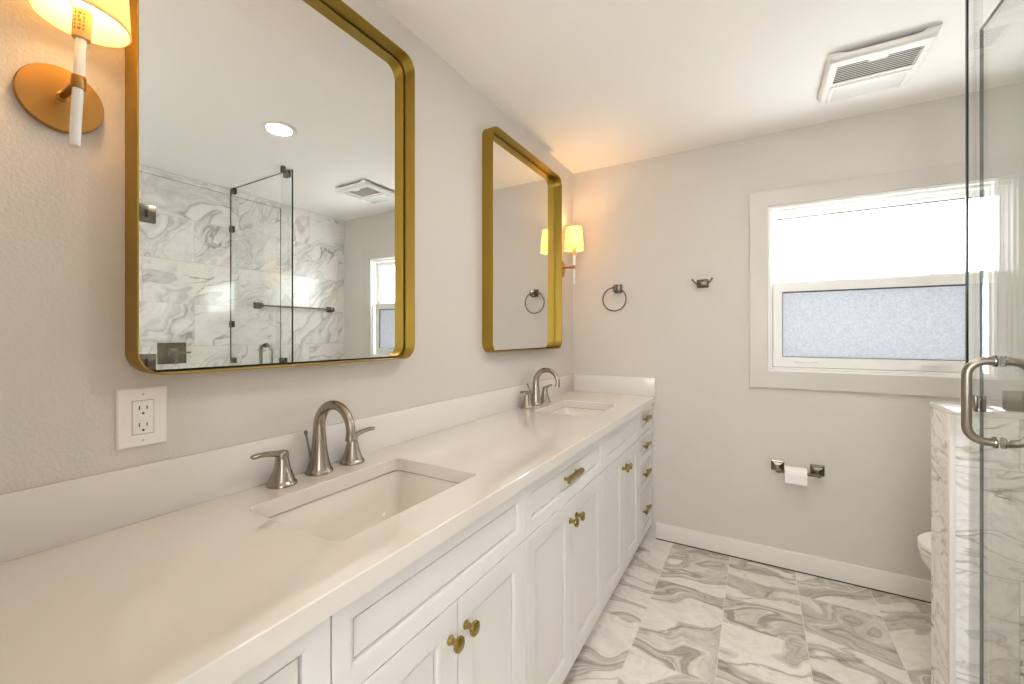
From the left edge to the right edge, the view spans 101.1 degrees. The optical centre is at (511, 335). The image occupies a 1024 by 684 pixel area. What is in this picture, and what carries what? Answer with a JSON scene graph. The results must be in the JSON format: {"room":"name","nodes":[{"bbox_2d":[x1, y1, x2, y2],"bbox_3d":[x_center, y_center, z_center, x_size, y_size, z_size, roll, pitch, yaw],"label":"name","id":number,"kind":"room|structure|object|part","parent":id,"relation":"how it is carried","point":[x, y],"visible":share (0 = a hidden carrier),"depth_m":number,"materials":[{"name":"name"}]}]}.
{"room":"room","nodes":[
{"label":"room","id":0,"kind":"room"},
{"bbox_2d":[0,0,572,493],"bbox_3d":[-0.710,0.080,1.161,0.150,2.440,4.594,0,0,30],"label":"wall","id":1,"kind":"structure","parent":0,"point":[63,361],"depth_m":0.86,"materials":[{"name":"grey paint"}]},
{"bbox_2d":[12,0,131,146],"bbox_3d":[-0.769,-0.516,0.748,0.162,0.373,0.129,0,0,30],"label":"wall sconce","id":2,"kind":"object","parent":1,"relation":"attached to","point":[62,100],"visible":1,"depth_m":0.75,"materials":[{"name":"gold metal"}]},
{"bbox_3d":[-0.797,-0.440,0.759,0.077,0.017,0.017,0,-3,30],"label":"arm","id":3,"kind":"part","parent":2,"relation":"part of","materials":[{"name":"gold metal"}]},
{"bbox_3d":[-0.757,-0.424,0.735,0.015,0.188,0.015,0,-3,30],"label":"stem","id":4,"kind":"part","parent":2,"relation":"part of","materials":[{"name":"white plastic"}]},
{"bbox_3d":[-0.753,-0.625,0.743,0.128,0.150,0.128,0,-3,30],"label":"lamp shade","id":5,"kind":"part","parent":2,"relation":"part of","materials":[{"name":"fabric"}]},
{"bbox_2d":[71,7,92,43],"bbox_3d":[-0.755,-0.543,0.740,0.026,0.051,0.027,0,0,30],"label":"socket","id":6,"kind":"object","parent":2,"relation":"attached to","point":[82,19],"depth_m":0.73,"materials":[{"name":"brown"}]},
{"bbox_3d":[-0.753,-0.606,0.742,0.035,0.074,0.035,0,-3,30],"label":"bulb","id":7,"kind":"part","parent":2,"relation":"part of","materials":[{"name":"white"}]},
{"bbox_2d":[115,385,166,450],"bbox_3d":[-0.778,0.173,0.887,0.006,0.124,0.086,0,0,30],"label":"electrical outlet","id":8,"kind":"object","parent":1,"relation":"attached to","point":[140,413],"visible":1,"depth_m":0.88,"materials":[{"name":"white plastic"}]},
{"bbox_2d":[132,399,153,435],"bbox_3d":[-0.780,0.173,0.888,0.002,0.071,0.037,0,0,30],"label":"receptacle","id":9,"kind":"object","parent":8,"relation":"attached to","point":[142,409],"depth_m":0.89,"materials":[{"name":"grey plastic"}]},
{"bbox_2d":[125,0,414,374],"bbox_3d":[-0.571,-0.454,1.189,0.060,1.074,0.786,0,0,30],"label":"wall mirror","id":10,"kind":"object","parent":1,"relation":"attached to","point":[270,144],"visible":1,"depth_m":1.10,"materials":[{"name":"gold metal"}]},
{"bbox_2d":[0,374,573,563],"bbox_3d":[-0.246,0.331,1.798,0.011,0.116,2.724,0,0,30],"label":"backsplash","id":11,"kind":"structure","parent":1,"relation":"attached to","point":[33,520],"depth_m":0.94,"materials":[{"name":"white stone"}]},
{"bbox_2d":[482,126,561,352],"bbox_3d":[0.087,-0.454,2.324,0.060,1.074,0.806,0,0,30],"label":"wall mirror","id":12,"kind":"object","parent":1,"relation":"attached to","point":[522,196],"visible":1,"depth_m":2.27,"materials":[{"name":"gold metal"}]},
{"bbox_2d":[562,225,583,283],"bbox_3d":[0.388,-0.515,2.741,0.162,0.371,0.129,0,0,30],"label":"wall sconce","id":13,"kind":"object","parent":1,"relation":"attached to","point":[574,235],"visible":0.91,"depth_m":2.69,"materials":[{"name":"yellow fabric"}]},
{"bbox_3d":[0.402,-0.424,2.733,0.015,0.188,0.015,0,0,30],"label":"stem","id":14,"kind":"part","parent":13,"relation":"part of","materials":[{"name":"white glass"}]},
{"bbox_3d":[0.402,-0.625,2.733,0.128,0.150,0.128,0,0,30],"label":"lamp shade","id":15,"kind":"part","parent":13,"relation":"part of","materials":[{"name":"fabric"}]},
{"bbox_2d":[376,0,1023,173],"bbox_3d":[0.418,-1.190,0.506,2.760,0.100,4.594,0,0,30],"label":"ceiling","id":16,"kind":"structure","parent":0,"point":[597,84],"depth_m":1.75,"materials":[{"name":"white paint"}]},
{"bbox_2d":[817,24,942,103],"bbox_3d":[1.521,-1.118,1.784,0.340,0.044,0.370,0,0,30],"label":"exhaust fan","id":17,"kind":"object","parent":16,"relation":"attached to","point":[888,65],"visible":1,"depth_m":1.75,"materials":[{"name":"white plastic"}]},
{"bbox_2d":[562,536,930,683],"bbox_3d":[0.418,1.350,0.506,2.760,0.100,4.594,0,0,30],"label":"floor","id":18,"kind":"structure","parent":0,"point":[677,613],"depth_m":1.87,"materials":[{"name":"grey stone"}]},
{"bbox_2d":[229,617,330,683],"bbox_3d":[-0.595,0.864,0.645,0.566,0.872,0.341,0,0,30],"label":"vanity cabinet","id":19,"kind":"object","parent":18,"relation":"on","point":[307,659],"visible":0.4,"depth_m":0.62,"materials":[{"name":"white paint"}]},
{"bbox_2d":[331,488,525,683],"bbox_3d":[-0.342,0.864,1.070,0.576,0.872,0.646,0,0,30],"label":"vanity cabinet","id":20,"kind":"object","parent":18,"relation":"on","point":[456,614],"visible":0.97,"depth_m":0.91,"materials":[{"name":"white paint"}]},
{"bbox_2d":[0,374,655,683],"bbox_3d":[-0.007,0.350,1.660,0.562,0.154,2.724,0,0,30],"label":"countertop","id":21,"kind":"structure","parent":20,"relation":"on","point":[177,570],"depth_m":0.78,"materials":[{"name":"white stone"}]},
{"bbox_2d":[250,400,374,488],"bbox_3d":[-0.499,0.284,1.165,0.181,0.209,0.377,0,0,30],"label":"faucet","id":22,"kind":"object","parent":21,"relation":"on","point":[282,476],"visible":1,"depth_m":1.17,"materials":[{"name":"silver metal"}]},
{"bbox_3d":[-0.614,0.305,1.068,0.032,0.026,0.094,0,0,30],"label":"lever","id":23,"kind":"part","parent":22,"relation":"part of","materials":[{"name":"silver metal"}]},
{"bbox_3d":[-0.598,0.353,1.095,0.072,0.070,0.072,0,0,30],"label":"handle","id":24,"kind":"part","parent":22,"relation":"part of","materials":[{"name":"silver metal"}]},
{"bbox_3d":[-0.571,0.307,1.176,0.020,0.084,0.010,0,0,-45],"label":"lift rod","id":25,"kind":"part","parent":22,"relation":"part of","materials":[{"name":"silver metal"}]},
{"bbox_3d":[-0.499,0.284,1.165,0.181,0.209,0.074,0,0,30],"label":"spout","id":26,"kind":"part","parent":22,"relation":"part of","materials":[{"name":"silver metal"}]},
{"bbox_3d":[-0.487,0.353,1.285,0.072,0.070,0.072,0,0,30],"label":"handle","id":27,"kind":"part","parent":22,"relation":"part of","materials":[{"name":"silver metal"}]},
{"bbox_3d":[-0.471,0.305,1.312,0.032,0.026,0.094,0,0,30],"label":"lever","id":28,"kind":"part","parent":22,"relation":"part of","materials":[{"name":"silver metal"}]},
{"bbox_2d":[268,470,458,541],"bbox_3d":[-0.345,0.509,1.062,0.362,0.163,0.508,0,0,30],"label":"sink","id":29,"kind":"object","parent":21,"relation":"in","point":[341,515],"visible":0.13,"depth_m":1.21,"materials":[{"name":"white ceramic"}]},
{"bbox_2d":[520,368,559,408],"bbox_3d":[0.180,0.284,2.328,0.181,0.209,0.377,0,0,30],"label":"faucet","id":30,"kind":"object","parent":21,"relation":"on","point":[528,402],"visible":1,"depth_m":2.33,"materials":[{"name":"silver metal"}]},
{"bbox_3d":[0.066,0.305,2.231,0.032,0.026,0.094,0,0,30],"label":"lever","id":31,"kind":"part","parent":30,"relation":"part of","materials":[{"name":"silver metal"}]},
{"bbox_3d":[0.082,0.353,2.258,0.072,0.070,0.072,0,0,30],"label":"handle","id":32,"kind":"part","parent":30,"relation":"part of","materials":[{"name":"silver metal"}]},
{"bbox_3d":[0.180,0.284,2.328,0.181,0.209,0.074,0,0,30],"label":"spout","id":33,"kind":"part","parent":30,"relation":"part of","materials":[{"name":"silver metal"}]},
{"bbox_3d":[0.192,0.353,2.449,0.072,0.070,0.072,0,0,30],"label":"handle","id":34,"kind":"part","parent":30,"relation":"part of","materials":[{"name":"silver metal"}]},
{"bbox_3d":[0.208,0.305,2.476,0.032,0.026,0.094,0,0,30],"label":"lever","id":35,"kind":"part","parent":30,"relation":"part of","materials":[{"name":"silver metal"}]},
{"bbox_2d":[549,407,604,416],"bbox_3d":[0.347,0.509,2.255,0.360,0.163,0.470,0,0,30],"label":"sink","id":36,"kind":"object","parent":21,"relation":"in","point":[575,411],"visible":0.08,"depth_m":2.46,"materials":[{"name":"white ceramic"}]},
{"bbox_3d":[-0.211,0.895,0.807,0.020,0.606,0.320,0,0,30],"label":"door","id":37,"kind":"part","parent":20,"relation":"part of","materials":[{"name":"white paint"}]},
{"bbox_3d":[-0.121,0.664,0.908,0.032,0.034,0.034,0,0,30],"label":"knob","id":38,"kind":"part","parent":20,"relation":"part of","materials":[{"name":"gold metal"}]},
{"bbox_3d":[-0.092,0.664,0.958,0.032,0.034,0.034,0,0,30],"label":"knob","id":39,"kind":"part","parent":20,"relation":"part of","materials":[{"name":"gold metal"}]},
{"bbox_3d":[-0.049,0.895,1.086,0.020,0.606,0.320,0,0,30],"label":"door","id":40,"kind":"part","parent":20,"relation":"part of","materials":[{"name":"white paint"}]},
{"bbox_2d":[526,436,603,683],"bbox_3d":[0.001,0.864,1.660,0.576,0.872,0.717,0,0,30],"label":"vanity cabinet","id":41,"kind":"object","parent":18,"relation":"on","point":[565,506],"visible":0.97,"depth_m":1.47,"materials":[{"name":"white paint"}]},
{"bbox_3d":[0.123,0.895,1.382,0.020,0.606,0.356,0,0,30],"label":"door","id":42,"kind":"part","parent":41,"relation":"part of","materials":[{"name":"white paint"}]},
{"bbox_3d":[0.213,0.510,1.537,0.020,0.156,0.715,0,0,30],"label":"drawer","id":43,"kind":"part","parent":41,"relation":"part of","materials":[{"name":"white paint"}]},
{"bbox_3d":[0.224,0.508,1.524,0.032,0.023,0.128,0,0,30],"label":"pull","id":44,"kind":"part","parent":41,"relation":"part of","materials":[{"name":"gold metal"}]},
{"bbox_3d":[0.221,0.664,1.498,0.032,0.034,0.034,0,0,30],"label":"knob","id":45,"kind":"part","parent":41,"relation":"part of","materials":[{"name":"gold metal"}]},
{"bbox_3d":[0.250,0.664,1.549,0.032,0.034,0.034,0,0,30],"label":"knob","id":46,"kind":"part","parent":41,"relation":"part of","materials":[{"name":"gold metal"}]},
{"bbox_3d":[0.303,0.895,1.692,0.020,0.606,0.356,0,0,30],"label":"door","id":47,"kind":"part","parent":41,"relation":"part of","materials":[{"name":"white paint"}]},
{"bbox_2d":[604,412,639,607],"bbox_3d":[0.344,0.864,2.252,0.576,0.872,0.651,0,0,30],"label":"vanity cabinet","id":48,"kind":"object","parent":18,"relation":"on","point":[622,444],"visible":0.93,"depth_m":2.07,"materials":[{"name":"white paint"}]},
{"bbox_3d":[0.475,0.895,1.988,0.020,0.606,0.323,0,0,30],"label":"door","id":49,"kind":"part","parent":48,"relation":"part of","materials":[{"name":"white paint"}]},
{"bbox_3d":[0.565,0.664,2.091,0.032,0.034,0.034,0,0,30],"label":"knob","id":50,"kind":"part","parent":48,"relation":"part of","materials":[{"name":"gold metal"}]},
{"bbox_3d":[0.639,0.895,2.270,0.020,0.606,0.323,0,0,30],"label":"door","id":51,"kind":"part","parent":48,"relation":"part of","materials":[{"name":"white paint"}]},
{"bbox_2d":[639,404,651,542],"bbox_3d":[0.590,0.864,2.685,0.566,0.872,0.342,0,0,30],"label":"vanity cabinet","id":52,"kind":"object","parent":18,"relation":"on","point":[645,438],"visible":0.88,"depth_m":2.55,"materials":[{"name":"white paint"}]},
{"bbox_3d":[0.806,0.669,2.559,0.020,0.168,0.340,0,0,30],"label":"drawer","id":53,"kind":"part","parent":52,"relation":"part of","materials":[{"name":"white paint"}]},
{"bbox_3d":[0.806,1.060,2.559,0.020,0.277,0.340,0,0,30],"label":"drawer","id":54,"kind":"part","parent":52,"relation":"part of","materials":[{"name":"white paint"}]},
{"bbox_3d":[0.806,0.837,2.559,0.020,0.162,0.340,0,0,30],"label":"drawer","id":55,"kind":"part","parent":52,"relation":"part of","materials":[{"name":"white paint"}]},
{"bbox_3d":[0.806,0.507,2.559,0.020,0.150,0.340,0,0,30],"label":"drawer","id":56,"kind":"part","parent":52,"relation":"part of","materials":[{"name":"white paint"}]},
{"bbox_3d":[0.820,1.056,2.551,0.032,0.023,0.118,0,0,30],"label":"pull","id":57,"kind":"part","parent":52,"relation":"part of","materials":[{"name":"gold metal"}]},
{"bbox_3d":[0.820,0.833,2.551,0.032,0.023,0.118,0,0,30],"label":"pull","id":58,"kind":"part","parent":52,"relation":"part of","materials":[{"name":"gold metal"}]},
{"bbox_3d":[0.820,0.665,2.551,0.032,0.023,0.118,0,0,30],"label":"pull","id":59,"kind":"part","parent":52,"relation":"part of","materials":[{"name":"gold metal"}]},
{"bbox_3d":[0.820,0.503,2.551,0.032,0.023,0.118,0,0,30],"label":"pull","id":60,"kind":"part","parent":52,"relation":"part of","materials":[{"name":"gold metal"}]},
{"bbox_2d":[918,532,930,572],"bbox_3d":[1.997,0.902,1.541,0.753,0.795,0.420,0,0,30],"label":"toilet","id":61,"kind":"object","parent":18,"relation":"on","point":[924,540],"visible":0.17,"depth_m":1.71,"materials":[{"name":"white ceramic"}]},
{"bbox_3d":[1.895,0.876,1.600,0.516,0.014,0.378,0,0,30],"label":"seat","id":62,"kind":"part","parent":61,"relation":"part of","materials":[{"name":"white plastic"}]},
{"bbox_3d":[1.895,0.847,1.600,0.517,0.028,0.380,0,0,30],"label":"lid","id":63,"kind":"part","parent":61,"relation":"part of","materials":[{"name":"white ceramic"}]},
{"bbox_3d":[1.958,1.094,1.563,0.658,0.412,0.370,0,0,30],"label":"bowl","id":64,"kind":"part","parent":61,"relation":"part of","materials":[{"name":"white ceramic"}]},
{"bbox_3d":[1.139,1.257,0.871,0.100,0.085,0.820,0,0,30],"label":"trim","id":65,"kind":"structure","parent":18,"relation":"on","visible":0},
{"bbox_2d":[972,395,986,411],"bbox_3d":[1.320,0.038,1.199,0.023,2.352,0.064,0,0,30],"label":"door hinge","id":66,"kind":"object","parent":65,"relation":"on","point":[974,397],"visible":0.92,"depth_m":1.18,"materials":[{"name":"silver metal"}]},
{"bbox_2d":[961,0,1023,683],"bbox_3d":[1.104,0.178,0.827,0.140,2.053,0.790,0,0,30],"label":"shower door","id":67,"kind":"structure","parent":65,"relation":"on","point":[994,361],"depth_m":1.17,"materials":[{"name":"clear glass"}]},
{"bbox_3d":[1.220,0.173,1.104,0.062,0.231,0.021,0,0,30],"label":"handle","id":68,"kind":"part","parent":67,"relation":"part of","materials":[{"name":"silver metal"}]},
{"bbox_3d":[1.108,0.178,0.833,0.008,2.053,0.774,0,0,30],"label":"door glass","id":69,"kind":"part","parent":67,"relation":"part of","materials":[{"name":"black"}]},
{"bbox_2d":[991,355,998,366],"bbox_3d":[1.246,0.068,1.088,0.006,0.030,0.030,0,0,30],"label":"washer","id":70,"kind":"object","parent":67,"relation":"in","point":[994,359],"depth_m":1.08,"materials":[{"name":"silver metal"}]},
{"bbox_2d":[991,437,998,448],"bbox_3d":[1.246,0.278,1.088,0.006,0.030,0.030,0,0,30],"label":"washer","id":71,"kind":"object","parent":67,"relation":"in","point":[994,440],"depth_m":1.08,"materials":[{"name":"silver metal"}]},
{"bbox_2d":[999,356,1007,366],"bbox_3d":[1.261,0.068,1.080,0.006,0.030,0.030,0,0,30],"label":"washer","id":72,"kind":"object","parent":67,"relation":"in","point":[1003,360],"depth_m":1.08,"materials":[{"name":"silver metal"}]},
{"bbox_2d":[999,437,1007,448],"bbox_3d":[1.261,0.278,1.080,0.006,0.030,0.030,0,0,30],"label":"washer","id":73,"kind":"object","parent":67,"relation":"in","point":[1003,442],"depth_m":1.08,"materials":[{"name":"silver metal"}]},
{"bbox_3d":[1.287,0.173,1.065,0.062,0.231,0.021,0,0,30],"label":"handle","id":74,"kind":"part","parent":67,"relation":"part of","materials":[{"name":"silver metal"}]},
{"bbox_2d":[573,82,1023,580],"bbox_3d":[1.534,0.080,2.428,2.460,2.440,0.150,0,0,30],"label":"wall","id":75,"kind":"structure","parent":0,"point":[653,226],"depth_m":2.46,"materials":[{"name":"grey paint"}]},
{"bbox_2d":[602,284,626,311],"bbox_3d":[0.685,-0.246,2.802,0.163,0.182,0.054,0,0,30],"label":"towel ring","id":76,"kind":"object","parent":75,"relation":"attached to","point":[617,288],"visible":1,"depth_m":2.78,"materials":[{"name":"silver metal"}]},
{"bbox_2d":[691,278,712,287],"bbox_3d":[1.147,-0.314,2.538,0.118,0.055,0.047,0,0,30],"label":"robe hook","id":77,"kind":"object","parent":75,"relation":"attached to","point":[704,283],"visible":1,"depth_m":2.53,"materials":[{"name":"silver metal"}]},
{"bbox_2d":[656,522,930,602],"bbox_3d":[1.738,1.248,2.215,1.892,0.104,0.013,0,0,30],"label":"baseboard","id":78,"kind":"structure","parent":75,"relation":"attached to","point":[914,588],"depth_m":2.30,"materials":[{"name":"white paint"}]},
{"bbox_2d":[771,459,824,477],"bbox_3d":[1.550,0.729,2.288,0.243,0.056,0.074,0,0,30],"label":"toilet paper holder","id":79,"kind":"object","parent":75,"relation":"attached to","point":[817,471],"visible":0.94,"depth_m":2.27,"materials":[{"name":"silver metal"}]},
{"bbox_3d":[1.472,0.729,2.334,0.062,0.056,0.074,0,0,30],"label":"post","id":80,"kind":"part","parent":79,"relation":"part of","materials":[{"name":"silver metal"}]},
{"bbox_2d":[784,466,806,485],"bbox_3d":[1.525,0.751,2.266,0.100,0.082,0.086,0,0,30],"label":"toilet paper roll","id":81,"kind":"object","parent":79,"relation":"hanging from","point":[792,475],"visible":0.98,"depth_m":2.24,"materials":[{"name":"white paper"}]},
{"bbox_3d":[1.629,0.729,2.243,0.062,0.056,0.074,0,0,30],"label":"post","id":82,"kind":"part","parent":79,"relation":"part of","materials":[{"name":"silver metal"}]},
{"bbox_2d":[749,153,1023,399],"bbox_3d":[1.859,-0.258,2.199,1.079,1.110,0.119,0,0,30],"label":"window","id":83,"kind":"structure","parent":75,"relation":"in","point":[857,285],"depth_m":2.15,"materials":[{"name":"white paint"}]},
{"bbox_3d":[1.607,0.146,2.304,0.104,0.010,0.022,0,0,30],"label":"lift handle","id":84,"kind":"part","parent":83,"relation":"part of","materials":[{"name":"white plastic"}]},
{"bbox_3d":[1.866,-0.482,2.228,0.799,0.367,0.006,0,0,30],"label":"pane","id":85,"kind":"part","parent":83,"relation":"part of","materials":[{"name":"white glass"}]},
{"bbox_3d":[1.849,-0.059,2.196,0.748,0.370,0.006,0,0,30],"label":"pane","id":86,"kind":"part","parent":83,"relation":"part of","materials":[{"name":"grey glass"}]},
{"bbox_3d":[1.875,-0.472,2.224,0.848,0.424,0.030,0,0,30],"label":"sash","id":87,"kind":"part","parent":83,"relation":"part of","materials":[{"name":"white glass"}]},
{"bbox_3d":[1.849,-0.058,2.195,0.834,0.472,0.032,0,0,30],"label":"sash","id":88,"kind":"part","parent":83,"relation":"part of","materials":[{"name":"white plastic"}]},
{"bbox_3d":[1.862,-0.259,2.201,0.898,0.926,0.112,0,0,30],"label":"frame","id":89,"kind":"part","parent":83,"relation":"part of","materials":[{"name":"white plastic"}]},
{"bbox_3d":[2.059,0.146,2.042,0.104,0.010,0.022,0,0,30],"label":"lift handle","id":90,"kind":"part","parent":83,"relation":"part of","materials":[{"name":"white plastic"}]},
{"bbox_2d":[930,401,1023,683],"bbox_3d":[1.703,0.759,1.108,0.844,1.081,0.166,0,0,30],"label":"wall","id":91,"kind":"structure","parent":0,"point":[955,459],"depth_m":1.22,"materials":[{"name":"white stone"}]},
{"bbox_3d":[1.306,0.768,1.252,0.014,1.063,0.016,0,0,30],"label":"corner trim","id":92,"kind":"part","parent":91,"relation":"part of","materials":[{"name":"white stone"}]},
{"bbox_2d":[965,0,1023,411],"bbox_3d":[1.684,-0.461,1.038,0.804,1.357,0.026,0,0,30],"label":"shower door","id":93,"kind":"structure","parent":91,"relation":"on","point":[1013,401],"depth_m":1.24,"materials":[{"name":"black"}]}
]}

